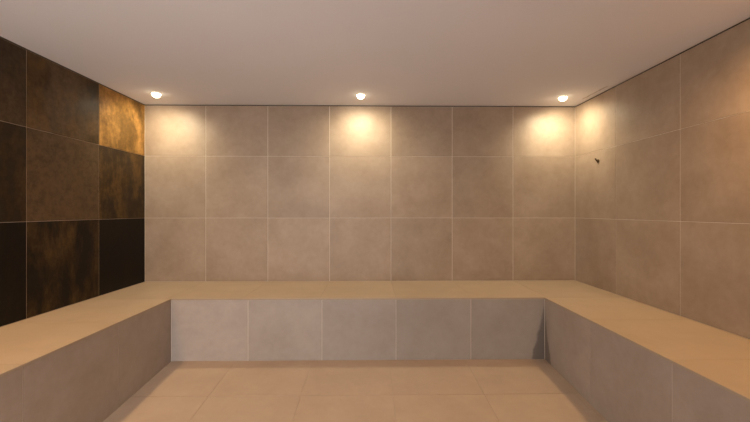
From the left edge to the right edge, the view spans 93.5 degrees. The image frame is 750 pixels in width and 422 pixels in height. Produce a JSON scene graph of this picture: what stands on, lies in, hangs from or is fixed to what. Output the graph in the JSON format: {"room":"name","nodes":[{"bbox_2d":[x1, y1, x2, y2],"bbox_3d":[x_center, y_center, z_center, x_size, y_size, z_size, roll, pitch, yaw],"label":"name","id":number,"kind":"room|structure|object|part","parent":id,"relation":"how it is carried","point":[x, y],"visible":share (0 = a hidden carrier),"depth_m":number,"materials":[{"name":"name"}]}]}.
{"room":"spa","nodes":[
{"label":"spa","id":0,"kind":"room"},
{"bbox_2d":[0,36,144,326],"bbox_3d":[-2.258,0.195,1.268,0.120,2.452,4.300,0,0,-1],"label":"wall","id":1,"kind":"structure","parent":0,"point":[72,145],"depth_m":2.51,"materials":[{"name":"tile"}]},
{"bbox_2d":[103,359,607,421],"bbox_3d":[-0.098,1.296,1.299,4.201,0.250,4.300,0,0,-1],"label":"floor","id":2,"kind":"structure","parent":0,"point":[469,390],"depth_m":2.34,"materials":[{"name":"beige tile"}]},
{"bbox_2d":[0,280,749,421],"bbox_3d":[-0.099,1.028,1.358,4.197,0.687,4.178,0,0,-1],"label":"tiled bench","id":3,"kind":"object","parent":2,"relation":"on","point":[631,360],"visible":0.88,"depth_m":2.50,"materials":[{"name":"beige tile"}]},
{"bbox_3d":[-1.617,1.034,1.050,0.100,0.675,3.605,0,0,-1],"label":"panel","id":4,"kind":"part","parent":3,"relation":"part of","materials":[{"name":"beige tile"}]},
{"bbox_3d":[-0.124,0.944,2.824,2.937,0.495,0.100,0,0,-1],"label":"panel","id":5,"kind":"part","parent":3,"relation":"part of","materials":[{"name":"beige tile"}]},
{"bbox_3d":[1.420,1.034,1.093,0.100,0.675,3.605,0,0,-1],"label":"panel","id":6,"kind":"part","parent":3,"relation":"part of","materials":[{"name":"beige tile"}]},
{"bbox_2d":[145,105,574,281],"bbox_3d":[-0.129,0.130,3.509,4.401,2.322,0.120,0,0,-1],"label":"wall","id":7,"kind":"structure","parent":0,"point":[233,192],"depth_m":3.45,"materials":[{"name":"beige tile"}]},
{"bbox_2d":[0,0,749,105],"bbox_3d":[-0.099,-1.081,1.359,4.441,0.100,4.420,0,0,-1],"label":"ceiling","id":8,"kind":"structure","parent":0,"point":[188,52],"depth_m":2.20,"materials":[{"name":"paint"}]},
{"bbox_2d":[150,92,161,97],"bbox_3d":[-1.919,-1.013,3.098,0.088,0.036,0.088,0,0,-1],"label":"recessed light","id":9,"kind":"object","parent":8,"relation":"in","point":[154,94],"visible":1,"depth_m":3.08,"materials":[{"name":"white"}]},
{"bbox_2d":[356,93,365,98],"bbox_3d":[-0.127,-1.013,3.134,0.088,0.036,0.088,0,0,-1],"label":"recessed light","id":10,"kind":"object","parent":8,"relation":"in","point":[359,95],"visible":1,"depth_m":3.11,"materials":[{"name":"white"}]},
{"bbox_2d":[557,95,567,100],"bbox_3d":[1.700,-1.013,3.195,0.088,0.036,0.088,0,0,-1],"label":"recessed light","id":11,"kind":"object","parent":8,"relation":"in","point":[561,98],"visible":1,"depth_m":3.17,"materials":[{"name":"white"}]},
{"bbox_2d":[575,17,749,339],"bbox_3d":[2.062,0.195,1.329,0.120,2.452,4.300,0,0,-1],"label":"wall","id":12,"kind":"structure","parent":0,"point":[662,218],"depth_m":2.33,"materials":[{"name":"beige tile"}]}
]}

